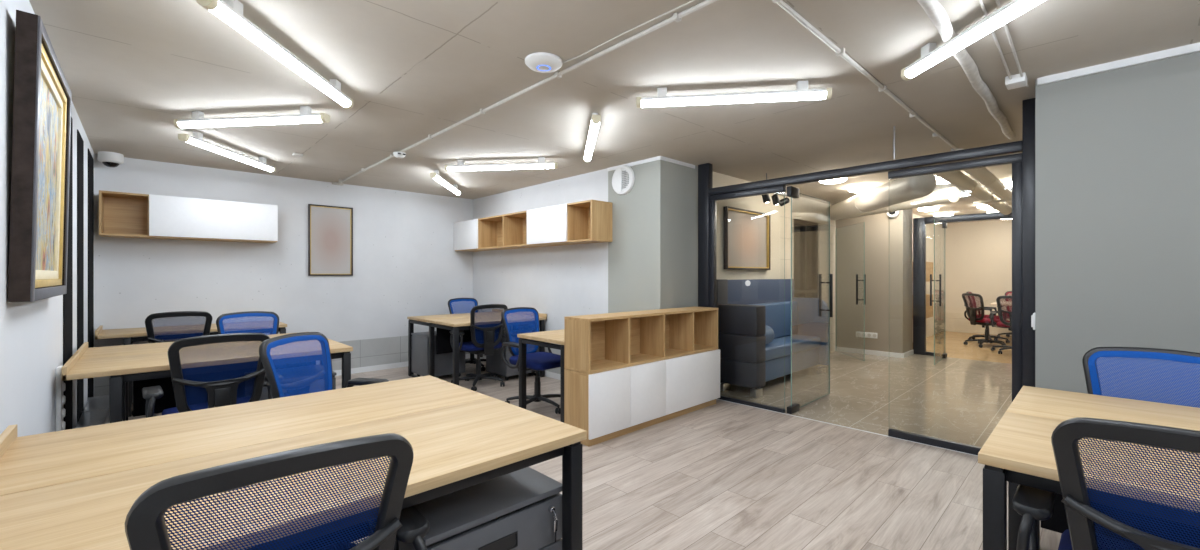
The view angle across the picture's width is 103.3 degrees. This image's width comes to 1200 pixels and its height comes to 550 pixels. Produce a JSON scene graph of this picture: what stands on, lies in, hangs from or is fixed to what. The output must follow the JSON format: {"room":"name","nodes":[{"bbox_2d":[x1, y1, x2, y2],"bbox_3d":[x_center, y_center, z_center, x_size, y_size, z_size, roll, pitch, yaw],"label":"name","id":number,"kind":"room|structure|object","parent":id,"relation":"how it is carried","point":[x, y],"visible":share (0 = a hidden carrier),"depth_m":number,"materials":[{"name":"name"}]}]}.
{"room":"open-plan office","nodes":[
{"label":"open-plan office","id":0,"kind":"room"},
{"bbox_2d":[0,0,93,436],"bbox_3d":[-1.844,0.055,1.336,0.100,2.450,9.080,0,0,-44],"label":"wall","id":1,"kind":"structure","parent":0,"point":[31,333],"depth_m":1.95,"materials":[{"name":"white paint"}]},
{"bbox_2d":[8,10,71,301],"bbox_3d":[-2.434,-0.427,2.087,0.057,1.050,1.020,1,-1,-44],"label":"abstract painting","id":2,"kind":"object","parent":1,"relation":"attached to","point":[40,176],"visible":1,"depth_m":1.77,"materials":[{"name":"brown wood"}]},
{"bbox_2d":[55,365,65,430],"bbox_3d":[-3.012,0.700,2.654,0.032,0.380,0.100,0,0,-44],"label":"strip","id":3,"kind":"object","parent":1,"relation":"attached to","point":[60,386],"visible":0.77,"depth_m":2.62,"materials":[{"name":"white plastic"}]},
{"bbox_2d":[63,117,72,429],"bbox_3d":[-3.367,0.120,3.006,0.006,2.320,0.440,0,0,-44],"label":"wall panel","id":4,"kind":"object","parent":1,"relation":"attached to","point":[67,298],"visible":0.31,"depth_m":3.04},
{"bbox_2d":[77,129,83,422],"bbox_3d":[-3.913,0.115,3.578,0.006,2.330,0.420,0,0,-44],"label":"wall panel","id":5,"kind":"object","parent":1,"relation":"attached to","point":[80,143],"visible":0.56,"depth_m":3.55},
{"bbox_2d":[88,149,93,397],"bbox_3d":[-4.552,0.100,4.246,0.006,2.360,0.530,0,0,-44],"label":"wall panel","id":6,"kind":"object","parent":1,"relation":"attached to","point":[90,158],"visible":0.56,"depth_m":4.19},
{"bbox_2d":[94,154,472,346],"bbox_3d":[-3.168,0.055,6.282,4.820,2.450,0.100,0,0,-44],"label":"wall","id":7,"kind":"structure","parent":0,"point":[406,263],"depth_m":5.67,"materials":[{"name":"paint"}]},
{"bbox_2d":[99,190,277,242],"bbox_3d":[-4.234,-0.578,4.975,1.386,0.414,0.312,0,0,-44],"label":"upper cabinet","id":8,"kind":"object","parent":7,"relation":"attached to","point":[121,214],"visible":1,"depth_m":4.82,"materials":[{"name":"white wood"}]},
{"bbox_2d":[94,336,469,396],"bbox_3d":[-3.420,1.030,5.966,4.020,0.360,0.008,0,0,-44],"label":"trim","id":9,"kind":"structure","parent":7,"relation":"attached to","point":[388,350],"depth_m":6.31,"materials":[{"name":"grey concrete"}]},
{"bbox_2d":[308,204,352,275],"bbox_3d":[-3.386,-0.430,5.985,0.500,0.880,0.028,0,0,-44],"label":"framed picture","id":10,"kind":"object","parent":7,"relation":"attached to","point":[330,228],"visible":1,"depth_m":5.98,"materials":[{"name":"brown wood"}]},
{"bbox_2d":[334,354,469,375],"bbox_3d":[-3.417,1.245,5.963,4.020,0.070,0.016,0,0,-44],"label":"baseboard","id":11,"kind":"structure","parent":7,"relation":"attached to","point":[400,364],"depth_m":6.37,"materials":[{"name":"white paint"}]},
{"bbox_2d":[473,169,607,330],"bbox_3d":[-0.904,0.055,6.315,0.100,2.450,2.980,0,0,-44],"label":"wall","id":12,"kind":"structure","parent":0,"point":[559,282],"depth_m":5.99,"materials":[{"name":"paint"}]},
{"bbox_2d":[474,354,560,379],"bbox_3d":[-0.698,1.245,6.016,0.016,0.070,3.664,0,0,-44],"label":"baseboard","id":13,"kind":"structure","parent":12,"relation":"attached to","point":[547,373],"depth_m":5.92,"materials":[{"name":"white paint"}]},
{"bbox_2d":[483,343,560,373],"bbox_3d":[-0.940,1.030,6.275,0.008,0.360,2.972,0,0,-44],"label":"trim","id":14,"kind":"structure","parent":12,"relation":"attached to","point":[554,351],"depth_m":5.86,"materials":[{"name":"grey concrete"}]},
{"bbox_2d":[454,200,611,251],"bbox_3d":[-1.029,-0.573,6.136,0.325,0.425,3.030,0,0,-44],"label":"wall shelf","id":15,"kind":"object","parent":12,"relation":"attached to","point":[588,221],"visible":1,"depth_m":5.58,"materials":[{"name":"brown wood"}]},
{"bbox_2d":[128,331,1061,549],"bbox_3d":[3.164,1.320,6.054,13.860,0.080,9.180,0,0,-44],"label":"floor","id":16,"kind":"structure","parent":0,"point":[723,475],"depth_m":3.23,"materials":[{"name":"grey laminate"}]},
{"bbox_2d":[74,395,108,428],"bbox_3d":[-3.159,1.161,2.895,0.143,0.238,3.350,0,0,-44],"label":"drawer unit","id":17,"kind":"object","parent":16,"relation":"on","point":[96,410],"visible":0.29,"depth_m":3.63,"materials":[{"name":"grey metal"}]},
{"bbox_2d":[131,311,211,416],"bbox_3d":[-3.965,0.802,4.466,0.637,0.955,0.652,0,0,-44],"label":"office chair","id":18,"kind":"object","parent":16,"relation":"on","point":[149,325],"visible":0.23,"depth_m":4.26,"materials":[{"name":"black plastic"}]},
{"bbox_2d":[95,320,286,416],"bbox_3d":[-4.099,0.884,4.852,1.422,0.792,0.640,0,0,-44],"label":"desk","id":19,"kind":"object","parent":16,"relation":"on","point":[130,335],"visible":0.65,"depth_m":4.54,"materials":[{"name":"brown wood"}]},
{"bbox_2d":[62,332,352,422],"bbox_3d":[-2.780,0.884,3.471,1.422,0.792,1.300,0,0,-44],"label":"desk","id":20,"kind":"object","parent":16,"relation":"on","point":[146,365],"visible":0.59,"depth_m":3.16,"materials":[{"name":"brown wood"}]},
{"bbox_2d":[142,333,282,417],"bbox_3d":[-2.291,0.802,2.829,0.652,0.955,0.637,0,0,44],"label":"office chair","id":21,"kind":"object","parent":16,"relation":"on","point":[221,392],"visible":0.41,"depth_m":2.62,"materials":[{"name":"black plastic"}]},
{"bbox_2d":[216,311,278,334],"bbox_3d":[-2.930,0.802,4.022,0.637,0.955,0.652,0,0,-44],"label":"office chair","id":22,"kind":"object","parent":16,"relation":"on","point":[219,322],"visible":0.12,"depth_m":4.22,"materials":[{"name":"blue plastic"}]},
{"bbox_2d":[125,433,428,549],"bbox_3d":[-0.765,0.802,1.119,0.637,0.955,0.652,0,0,-40],"label":"office chair","id":23,"kind":"object","parent":16,"relation":"on","point":[146,528],"visible":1,"depth_m":0.91,"materials":[{"name":"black fabric"}]},
{"bbox_2d":[245,364,335,399],"bbox_3d":[-2.304,1.004,3.540,0.498,0.549,0.498,0,0,-44],"label":"drawer unit","id":24,"kind":"object","parent":16,"relation":"on","point":[264,396],"visible":0.06,"depth_m":3.48,"materials":[{"name":"grey paint"}]},
{"bbox_2d":[0,375,586,549],"bbox_3d":[-0.982,0.884,1.579,1.408,0.792,1.240,0,0,-44],"label":"desk","id":25,"kind":"object","parent":16,"relation":"on","point":[77,488],"visible":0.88,"depth_m":1.46,"materials":[{"name":"brown wood"}]},
{"bbox_2d":[259,332,388,398],"bbox_3d":[-1.412,0.802,2.580,0.652,0.955,0.637,0,0,10],"label":"office chair","id":26,"kind":"object","parent":16,"relation":"on","point":[299,387],"visible":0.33,"depth_m":2.62,"materials":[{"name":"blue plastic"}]},
{"bbox_2d":[411,331,464,376],"bbox_3d":[-2.042,1.004,5.987,0.498,0.549,0.498,0,0,-44],"label":"drawer unit","id":27,"kind":"object","parent":16,"relation":"on","point":[420,340],"visible":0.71,"depth_m":5.80,"materials":[{"name":"grey paint"}]},
{"bbox_2d":[369,467,561,549],"bbox_3d":[-0.458,1.004,1.646,0.498,0.549,0.498,0,0,-44],"label":"drawer unit","id":28,"kind":"object","parent":16,"relation":"on","point":[521,509],"visible":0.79,"depth_m":1.53,"materials":[{"name":"grey paint"}]},
{"bbox_2d":[448,298,485,370],"bbox_3d":[-1.755,0.802,6.542,0.637,0.955,0.652,0,0,-44],"label":"office chair","id":29,"kind":"object","parent":16,"relation":"on","point":[472,360],"visible":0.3,"depth_m":6.65,"materials":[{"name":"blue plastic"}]},
{"bbox_2d":[407,309,546,384],"bbox_3d":[-1.560,0.884,6.007,1.246,0.792,1.280,0,0,-44],"label":"desk","id":30,"kind":"object","parent":16,"relation":"on","point":[445,323],"visible":0.62,"depth_m":5.68,"materials":[{"name":"brown wood"}]},
{"bbox_2d":[450,304,507,390],"bbox_3d":[-1.416,0.802,5.519,0.637,0.955,0.652,0,0,-42],"label":"office chair","id":31,"kind":"object","parent":16,"relation":"on","point":[491,342],"visible":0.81,"depth_m":5.33,"materials":[{"name":"black plastic"}]},
{"bbox_2d":[486,330,538,379],"bbox_3d":[-1.092,1.004,5.998,0.498,0.549,0.498,0,0,-44],"label":"drawer unit","id":32,"kind":"object","parent":16,"relation":"on","point":[494,363],"visible":0.32,"depth_m":5.78,"materials":[{"name":"grey paint"}]},
{"bbox_2d":[501,307,560,413],"bbox_3d":[-0.597,0.802,4.579,0.652,0.955,0.637,0,0,42],"label":"office chair","id":33,"kind":"object","parent":16,"relation":"on","point":[536,361],"visible":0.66,"depth_m":4.58,"materials":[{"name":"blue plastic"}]},
{"bbox_2d":[517,329,563,422],"bbox_3d":[-0.069,0.884,4.454,1.236,0.792,0.665,0,0,-44],"label":"desk","id":34,"kind":"object","parent":16,"relation":"on","point":[556,337],"visible":0.19,"depth_m":4.18,"materials":[{"name":"brown wood"}]},
{"bbox_2d":[564,306,719,446],"bbox_3d":[0.456,0.803,4.222,1.755,0.953,0.305,0,0,-44],"label":"storage cabinet","id":35,"kind":"object","parent":16,"relation":"on","point":[625,372],"visible":0.98,"depth_m":3.97,"materials":[{"name":"brown wood"}]},
{"bbox_2d":[717,279,828,397],"bbox_3d":[2.117,0.665,5.771,1.944,1.230,0.558,0,0,-44],"label":"sofa","id":36,"kind":"object","parent":16,"relation":"on","point":[745,312],"visible":0.86,"depth_m":5.49,"materials":[{"name":"blue fabric"}]},
{"bbox_2d":[765,326,773,343],"bbox_3d":[1.788,0.690,5.381,0.420,0.220,0.220,0,0,-44],"label":"bolster cushion","id":37,"kind":"object","parent":36,"relation":"on","point":[769,334],"visible":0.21,"depth_m":5.38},
{"bbox_2d":[749,301,797,338],"bbox_3d":[2.070,0.578,5.903,1.610,0.455,0.095,0,0,-44],"label":"cushion","id":38,"kind":"object","parent":36,"relation":"on","point":[774,309],"depth_m":6.08,"materials":[{"name":"fabric"}]},
{"bbox_2d":[765,335,820,360],"bbox_3d":[2.172,0.875,5.797,1.620,0.140,0.400,0,0,-44],"label":"seat cushion","id":39,"kind":"object","parent":36,"relation":"on","point":[801,344],"depth_m":5.75,"materials":[{"name":"fabric"}]},
{"bbox_2d":[718,399,977,455],"bbox_3d":[2.121,1.319,3.943,0.015,0.082,3.170,0,0,-44],"label":"trim","id":40,"kind":"structure","parent":16,"relation":"on","point":[718,399],"depth_m":3.98,"materials":[{"name":"grey metal"}]},
{"bbox_2d":[698,98,1034,454],"bbox_3d":[1.991,0.055,4.111,0.090,2.450,2.668,0,0,-44],"label":"door frame","id":41,"kind":"structure","parent":16,"relation":"on","point":[1021,154],"depth_m":3.41,"materials":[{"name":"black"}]},
{"bbox_2d":[787,186,832,413],"bbox_3d":[2.092,0.230,4.715,1.000,2.090,0.132,0,0,-45],"label":"door","id":42,"kind":"structure","parent":41,"relation":"in","point":[793,192],"depth_m":4.94,"materials":[{"name":"clear"}]},
{"bbox_2d":[913,212,1011,355],"bbox_3d":[6.198,0.180,6.598,0.080,2.200,3.155,0,0,-44],"label":"wall","id":43,"kind":"structure","parent":16,"relation":"on","point":[919,224],"depth_m":7.62,"materials":[{"name":"clear glass"}]},
{"bbox_2d":[930,219,946,364],"bbox_3d":[5.040,0.230,7.037,0.132,2.090,1.000,0,0,43],"label":"door","id":44,"kind":"structure","parent":43,"relation":"in","point":[944,224],"depth_m":6.70,"materials":[{"name":"clear"}]},
{"bbox_2d":[962,293,1007,347],"bbox_3d":[6.966,0.802,8.548,0.652,0.955,0.637,0,0,0],"label":"office chair","id":45,"kind":"object","parent":16,"relation":"on","point":[971,312],"visible":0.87,"depth_m":8.50,"materials":[{"name":"red fabric"}]},
{"bbox_2d":[966,291,1009,342],"bbox_3d":[7.470,0.802,9.148,0.637,0.955,0.652,0,0,-44],"label":"office chair","id":46,"kind":"object","parent":16,"relation":"on","point":[973,298],"visible":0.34,"depth_m":9.16,"materials":[{"name":"fabric"}]},
{"bbox_2d":[990,295,1011,353],"bbox_3d":[6.778,0.802,7.754,0.637,0.955,0.652,0,0,42],"label":"office chair","id":47,"kind":"object","parent":16,"relation":"on","point":[1003,324],"visible":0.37,"depth_m":7.68,"materials":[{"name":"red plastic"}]},
{"bbox_2d":[997,291,1011,336],"bbox_3d":[8.380,0.802,9.529,0.652,0.955,0.637,0,0,-44],"label":"office chair","id":48,"kind":"object","parent":16,"relation":"on","point":[1007,292],"visible":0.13,"depth_m":9.79,"materials":[{"name":"black plastic"}]},
{"bbox_2d":[978,386,1199,549],"bbox_3d":[2.060,0.905,1.340,1.250,0.750,1.400,0,0,-44],"label":"desk","id":49,"kind":"object","parent":16,"relation":"on","point":[1019,450],"visible":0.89,"depth_m":1.52,"materials":[{"name":"brown wood"}]},
{"bbox_2d":[1012,417,1199,549],"bbox_3d":[1.468,0.802,1.197,0.652,0.955,0.637,0,0,-44],"label":"office chair","id":50,"kind":"object","parent":16,"relation":"on","point":[1034,504],"visible":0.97,"depth_m":1.11,"materials":[{"name":"black plastic"}]},
{"bbox_2d":[1082,347,1199,407],"bbox_3d":[2.245,0.802,1.895,0.652,0.955,0.637,0,0,-44],"label":"office chair","id":51,"kind":"object","parent":16,"relation":"on","point":[1093,383],"visible":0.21,"depth_m":2.11,"materials":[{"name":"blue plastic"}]},
{"bbox_2d":[29,0,1199,223],"bbox_3d":[3.164,-1.220,6.053,13.860,0.100,9.180,0,0,-44],"label":"ceiling","id":52,"kind":"structure","parent":0,"point":[410,70],"depth_m":2.81,"materials":[{"name":"beige paint"}]},
{"bbox_2d":[98,151,123,167],"bbox_3d":[-4.710,-1.103,4.573,0.176,0.133,0.176,0,0,-44],"label":"security camera","id":53,"kind":"object","parent":52,"relation":"attached to","point":[109,159],"visible":1,"depth_m":4.53,"materials":[{"name":"white plastic"}]},
{"bbox_2d":[178,131,275,172],"bbox_3d":[-3.330,-1.112,4.315,0.064,0.114,1.160,0,0,-4],"label":"light","id":54,"kind":"object","parent":52,"relation":"attached to","point":[196,139],"visible":1,"depth_m":4.14,"materials":[{"name":"white"}]},
{"bbox_2d":[174,106,329,128],"bbox_3d":[-2.464,-1.112,3.355,1.160,0.114,0.064,0,0,7],"label":"light","id":55,"kind":"object","parent":52,"relation":"attached to","point":[198,120],"visible":1,"depth_m":3.33,"materials":[{"name":"white"}]},
{"bbox_2d":[177,116,322,127],"bbox_3d":[-2.464,-1.075,3.355,1.100,0.033,0.062,0,0,7],"label":"diffuser","id":56,"kind":"object","parent":55,"relation":"attached to","point":[249,120],"depth_m":3.33,"materials":[{"name":"white"}]},
{"bbox_2d":[196,0,352,108],"bbox_3d":[-1.576,-1.112,2.442,0.064,0.114,1.160,0,0,-2],"label":"light","id":57,"kind":"object","parent":52,"relation":"attached to","point":[229,11],"visible":1,"depth_m":2.22,"materials":[{"name":"white plastic"}]},
{"bbox_2d":[430,170,460,195],"bbox_3d":[-1.847,-1.112,5.732,0.064,0.114,1.160,0,0,-3],"label":"light","id":58,"kind":"object","parent":52,"relation":"attached to","point":[435,175],"visible":1,"depth_m":5.55,"materials":[{"name":"white"}]},
{"bbox_2d":[433,175,459,194],"bbox_3d":[-1.847,-1.075,5.732,0.062,0.033,1.100,0,0,-3],"label":"diffuser","id":59,"kind":"object","parent":58,"relation":"attached to","point":[438,178],"depth_m":5.64,"materials":[{"name":"white"}]},
{"bbox_2d":[444,157,557,171],"bbox_3d":[-0.997,-1.112,4.773,1.160,0.114,0.065,0,0,7],"label":"light","id":60,"kind":"object","parent":52,"relation":"attached to","point":[541,164],"visible":1,"depth_m":4.75,"materials":[{"name":"white"}]},
{"bbox_2d":[447,164,553,170],"bbox_3d":[-0.997,-1.075,4.773,1.100,0.033,0.062,0,0,7],"label":"diffuser","id":61,"kind":"object","parent":60,"relation":"attached to","point":[459,167],"depth_m":4.75,"materials":[{"name":"white"}]},
{"bbox_2d":[332,0,716,185],"bbox_3d":[-0.317,-1.155,2.865,0.120,0.030,8.780,0,0,-44],"label":"cable conduit","id":62,"kind":"object","parent":52,"relation":"attached to","point":[676,16],"visible":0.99,"depth_m":2.70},
{"bbox_2d":[393,152,405,158],"bbox_3d":[-1.879,-1.121,4.456,0.110,0.045,0.111,0,0,-44],"label":"smoke detector","id":63,"kind":"object","parent":62,"relation":"attached to","point":[400,155],"visible":1,"depth_m":4.42,"materials":[{"name":"white plastic"}]},
{"bbox_2d":[525,52,562,72],"bbox_3d":[-0.306,-1.147,2.585,0.204,0.045,0.204,0,0,-44],"label":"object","id":64,"kind":"object","parent":52,"relation":"attached to","point":[542,62],"visible":1,"depth_m":2.54,"materials":[{"name":"white plastic"}]},
{"bbox_2d":[584,113,600,161],"bbox_3d":[-0.072,-1.112,3.873,0.064,0.114,1.160,0,0,-5],"label":"light","id":65,"kind":"object","parent":52,"relation":"attached to","point":[595,120],"visible":1,"depth_m":3.63,"materials":[{"name":"white"}]},
{"bbox_2d":[563,0,695,63],"bbox_3d":[0.370,-1.165,2.035,0.021,0.007,1.631,0,0,-45],"label":"cable","id":66,"kind":"object","parent":52,"relation":"attached to","point":[691,1],"visible":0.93,"depth_m":2.25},
{"bbox_2d":[636,80,831,107],"bbox_3d":[0.806,-1.112,2.925,1.160,0.114,0.065,0,0,7],"label":"light","id":67,"kind":"object","parent":52,"relation":"attached to","point":[802,92],"visible":1,"depth_m":2.90,"materials":[{"name":"white"}]},
{"bbox_2d":[641,91,826,107],"bbox_3d":[0.806,-1.075,2.925,1.100,0.033,0.062,0,0,7],"label":"diffuser","id":68,"kind":"object","parent":67,"relation":"attached to","point":[764,96],"depth_m":2.90,"materials":[{"name":"white"}]},
{"bbox_2d":[762,173,789,206],"bbox_3d":[2.057,-0.998,5.591,0.600,0.345,0.129,0,0,-44],"label":"spotlights","id":69,"kind":"object","parent":52,"relation":"attached to","point":[775,199],"visible":0.79,"depth_m":5.58,"materials":[{"name":"black metal"}]},
{"bbox_2d":[819,178,846,183],"bbox_3d":[2.766,-1.133,5.645,0.300,0.075,0.300,0,0,-44],"label":"ceiling lamp","id":70,"kind":"object","parent":52,"relation":"attached to","point":[833,181],"visible":0.48,"depth_m":5.58,"materials":[{"name":"white plastic"}]},
{"bbox_2d":[848,184,873,192],"bbox_3d":[3.438,-1.133,6.260,0.300,0.075,0.300,0,0,-44],"label":"ceiling lamp","id":71,"kind":"object","parent":52,"relation":"attached to","point":[857,188],"visible":0.94,"depth_m":6.16,"materials":[{"name":"white"}]},
{"bbox_2d":[772,0,957,150],"bbox_3d":[2.104,-1.155,3.270,4.040,0.030,0.062,0,0,-44],"label":"cable conduit","id":72,"kind":"object","parent":52,"relation":"attached to","point":[839,52],"visible":0.9,"depth_m":2.58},
{"bbox_2d":[826,174,936,220],"bbox_3d":[3.348,-0.921,5.948,0.262,0.388,3.282,0,0,13],"label":"air duct","id":73,"kind":"object","parent":52,"relation":"hanging from","point":[900,190],"visible":0.86,"depth_m":5.05,"materials":[{"name":"metal"}]},
{"bbox_2d":[893,126,894,158],"bbox_3d":[2.312,-1.040,3.732,0.011,0.260,0.011,0,0,-21],"label":"rod","id":74,"kind":"object","parent":52,"relation":"hanging from","point":[893,126],"visible":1,"depth_m":3.73,"materials":[{"name":"silver metal"}]},
{"bbox_2d":[843,187,959,218],"bbox_3d":[4.172,-1.000,6.837,0.200,0.210,1.999,0,0,-11],"label":"air duct","id":75,"kind":"object","parent":52,"relation":"hanging from","point":[952,194],"visible":0.52,"depth_m":6.15,"materials":[{"name":"metal"}]},
{"bbox_2d":[918,206,938,211],"bbox_3d":[5.623,-1.133,8.141,0.300,0.075,0.300,0,0,-44],"label":"ceiling lamp","id":76,"kind":"object","parent":52,"relation":"attached to","point":[928,208],"visible":0.9,"depth_m":8.04,"materials":[{"name":"white"}]},
{"bbox_2d":[936,176,948,183],"bbox_3d":[4.110,-1.133,5.657,0.300,0.075,0.300,0,0,-44],"label":"ceiling lamp","id":77,"kind":"object","parent":52,"relation":"attached to","point":[939,180],"visible":0.33,"depth_m":5.61,"materials":[{"name":"white"}]},
{"bbox_2d":[934,212,952,216],"bbox_3d":[6.476,-1.133,8.956,0.300,0.075,0.300,0,0,-44],"label":"ceiling lamp","id":78,"kind":"object","parent":52,"relation":"attached to","point":[941,213],"visible":0.8,"depth_m":8.85,"materials":[{"name":"white"}]},
{"bbox_2d":[917,0,1015,138],"bbox_3d":[2.239,-1.136,2.810,3.122,0.061,0.068,0,0,-44],"label":"pipe","id":79,"kind":"object","parent":52,"relation":"attached to","point":[935,11],"visible":0.95,"depth_m":2.51,"materials":[{"name":"metal"}]},
{"bbox_2d":[901,0,1044,80],"bbox_3d":[1.697,-1.112,1.999,0.064,0.114,1.160,0,0,-3],"label":"light","id":80,"kind":"object","parent":52,"relation":"attached to","point":[931,55],"visible":1,"depth_m":2.16,"materials":[{"name":"white"}]},
{"bbox_2d":[977,204,992,208],"bbox_3d":[6.408,-1.133,7.826,0.300,0.075,0.300,0,0,-44],"label":"ceiling lamp","id":81,"kind":"object","parent":52,"relation":"attached to","point":[981,206],"visible":0.52,"depth_m":7.80,"materials":[{"name":"white"}]},
{"bbox_2d":[973,173,1011,203],"bbox_3d":[4.487,-1.000,5.436,0.040,0.340,0.340,0,0,-44],"label":"hanger","id":82,"kind":"object","parent":52,"relation":"attached to","point":[992,200],"visible":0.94,"depth_m":5.43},
{"bbox_2d":[935,171,1011,214],"bbox_3d":[4.320,-0.925,5.394,4.200,0.140,0.136,0,0,-43],"label":"air duct","id":83,"kind":"object","parent":82,"relation":"hanging from","point":[958,179],"visible":0.84,"depth_m":4.88,"materials":[{"name":"metal"}]},
{"bbox_2d":[955,149,1011,204],"bbox_3d":[4.430,-0.965,5.279,4.200,0.130,0.126,0,0,-43],"label":"air duct","id":84,"kind":"object","parent":82,"relation":"hanging from","point":[983,175],"visible":0.59,"depth_m":4.74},
{"bbox_2d":[978,0,1028,89],"bbox_3d":[2.040,-1.145,2.405,1.433,0.050,0.091,0,0,-44],"label":"pipe","id":85,"kind":"object","parent":52,"relation":"attached to","point":[1019,80],"visible":1,"depth_m":2.62,"materials":[{"name":"white plastic"}]},
{"bbox_2d":[1004,180,1011,186],"bbox_3d":[5.161,-1.133,5.846,0.300,0.075,0.300,0,0,-44],"label":"ceiling lamp","id":86,"kind":"object","parent":52,"relation":"attached to","point":[1008,183],"visible":0.27,"depth_m":5.85,"materials":[{"name":"white"}]},
{"bbox_2d":[608,160,697,312],"bbox_3d":[0.609,0.055,5.195,0.740,2.450,0.730,0,0,-44],"label":"wall column","id":87,"kind":"structure","parent":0,"point":[653,248],"depth_m":4.89,"materials":[{"name":"grey paint"}]},
{"bbox_2d":[612,165,634,194],"bbox_3d":[0.239,-1.005,5.021,0.036,0.316,0.316,0,0,-44],"label":"wall vent","id":88,"kind":"object","parent":87,"relation":"attached to","point":[623,178],"visible":1,"depth_m":5.01,"materials":[{"name":"white plastic"}]},
{"bbox_2d":[622,167,630,191],"bbox_3d":[0.236,-1.005,5.019,0.008,0.260,0.260,0,0,-44],"label":"grille","id":89,"kind":"object","parent":88,"relation":"attached to","point":[626,171],"depth_m":4.98,"materials":[{"name":"white plastic"}]},
{"bbox_2d":[607,156,660,170],"bbox_3d":[0.342,-1.153,4.931,0.012,0.035,0.742,0,0,-44],"label":"trim","id":90,"kind":"structure","parent":87,"relation":"attached to","point":[657,157],"depth_m":4.87,"materials":[{"name":"white paint"}]},
{"bbox_2d":[661,156,694,168],"bbox_3d":[0.804,-1.153,4.869,0.570,0.035,0.012,0,0,-44],"label":"trim","id":91,"kind":"structure","parent":87,"relation":"attached to","point":[662,157],"depth_m":4.85,"materials":[{"name":"white paint"}]},
{"bbox_2d":[713,172,779,279],"bbox_3d":[1.753,0.055,5.894,1.880,2.450,0.100,0,0,-44],"label":"wall","id":92,"kind":"structure","parent":0,"point":[753,203],"depth_m":5.88,"materials":[{"name":"beige paint"}]},
{"bbox_2d":[724,206,769,269],"bbox_3d":[1.830,-0.430,5.857,1.050,0.730,0.050,0,0,-44],"label":"framed picture","id":93,"kind":"object","parent":92,"relation":"attached to","point":[746,232],"visible":1,"depth_m":5.83,"materials":[{"name":"brown wood"}]},
{"bbox_2d":[780,192,834,351],"bbox_3d":[3.158,0.055,7.348,2.160,2.450,0.140,0,0,-44],"label":"tiled wall","id":94,"kind":"structure","parent":0,"point":[805,209],"depth_m":7.55,"materials":[{"name":"stone"}]},
{"bbox_2d":[794,219,817,297],"bbox_3d":[3.125,0.225,7.303,0.930,2.110,0.080,0,0,-44],"label":"door","id":95,"kind":"structure","parent":94,"relation":"in","point":[805,232],"depth_m":7.28,"materials":[{"name":"wood"}]},
{"bbox_2d":[837,222,865,360],"bbox_3d":[3.906,0.242,7.449,0.132,2.045,0.950,0,0,3],"label":"door","id":96,"kind":"structure","parent":94,"relation":"in","point":[864,275],"depth_m":7.04,"materials":[{"name":"clear"}]},
{"bbox_2d":[835,209,912,352],"bbox_3d":[4.483,0.055,7.930,0.560,2.450,1.130,0,0,-44],"label":"wall","id":97,"kind":"structure","parent":0,"point":[888,240],"depth_m":7.62,"materials":[{"name":"paint"}]},
{"bbox_2d":[856,331,876,338],"bbox_3d":[4.315,0.970,7.693,0.011,0.090,0.320,0,0,-44],"label":"power outlet","id":98,"kind":"object","parent":97,"relation":"attached to","point":[858,334],"visible":0.92,"depth_m":7.68,"materials":[{"name":"white plastic"}]},
{"bbox_2d":[835,346,903,357],"bbox_3d":[4.329,1.245,7.675,0.015,0.070,1.005,0,0,-44],"label":"baseboard","id":99,"kind":"structure","parent":97,"relation":"attached to","point":[844,349],"depth_m":7.63,"materials":[{"name":"white paint"}]},
{"bbox_2d":[886,211,898,217],"bbox_3d":[4.556,-0.980,7.397,0.075,0.170,0.170,0,0,-44],"label":"security camera","id":100,"kind":"object","parent":97,"relation":"attached to","point":[895,213],"visible":0.51,"depth_m":7.37,"materials":[{"name":"white plastic"}]},
{"bbox_2d":[903,350,913,357],"bbox_3d":[4.879,1.245,7.516,0.560,0.070,0.015,0,0,-44],"label":"baseboard","id":101,"kind":"structure","parent":97,"relation":"attached to","point":[906,354],"depth_m":7.49,"materials":[{"name":"white paint"}]},
{"bbox_2d":[913,214,943,336],"bbox_3d":[6.354,0.055,9.489,4.300,2.450,0.100,0,0,-44],"label":"wall","id":102,"kind":"structure","parent":0,"point":[939,231],"depth_m":10.37,"materials":[{"name":"white concrete"}]},
{"bbox_2d":[926,294,932,317],"bbox_3d":[5.842,0.570,8.723,0.800,0.420,0.300,0,0,-44],"label":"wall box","id":103,"kind":"object","parent":102,"relation":"attached to","point":[929,309],"visible":0.26,"depth_m":8.70,"materials":[{"name":"brown wood"}]},
{"bbox_2d":[926,262,932,281],"bbox_3d":[5.842,-0.060,8.723,0.800,0.360,0.300,0,0,-44],"label":"wall box","id":104,"kind":"object","parent":102,"relation":"attached to","point":[929,265],"visible":0.21,"depth_m":8.70,"materials":[{"name":"brown wood"}]},
{"bbox_2d":[944,220,1011,314],"bbox_3d":[9.157,0.055,9.596,0.100,2.450,3.620,0,0,-44],"label":"wall","id":105,"kind":"structure","parent":0,"point":[977,255],"depth_m":10.44,"materials":[{"name":"paint"}]},
{"bbox_2d":[944,312,1011,335],"bbox_3d":[9.081,1.065,9.592,0.015,0.430,3.520,0,0,-44],"label":"trim","id":106,"kind":"structure","parent":105,"relation":"attached to","point":[953,322],"depth_m":10.60,"materials":[{"name":"stone"}]},
{"bbox_2d":[1035,51,1199,407],"bbox_3d":[3.667,0.055,2.090,0.490,2.450,2.555,0,0,-44],"label":"wall","id":107,"kind":"structure","parent":0,"point":[1117,151],"depth_m":2.60,"materials":[{"name":"grey paint"}]},
{"bbox_2d":[1031,313,1034,329],"bbox_3d":[2.636,0.280,2.886,0.080,0.100,0.020,0,0,-44],"label":"light switch","id":108,"kind":"object","parent":107,"relation":"attached to","point":[1033,315],"visible":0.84,"depth_m":2.86,"materials":[{"name":"white plastic"}]},
{"bbox_2d":[1037,42,1199,85],"bbox_3d":[3.486,-1.150,1.910,0.020,0.040,2.545,0,0,-44],"label":"trim","id":109,"kind":"structure","parent":107,"relation":"attached to","point":[1192,48],"depth_m":2.58,"materials":[{"name":"white paint"}]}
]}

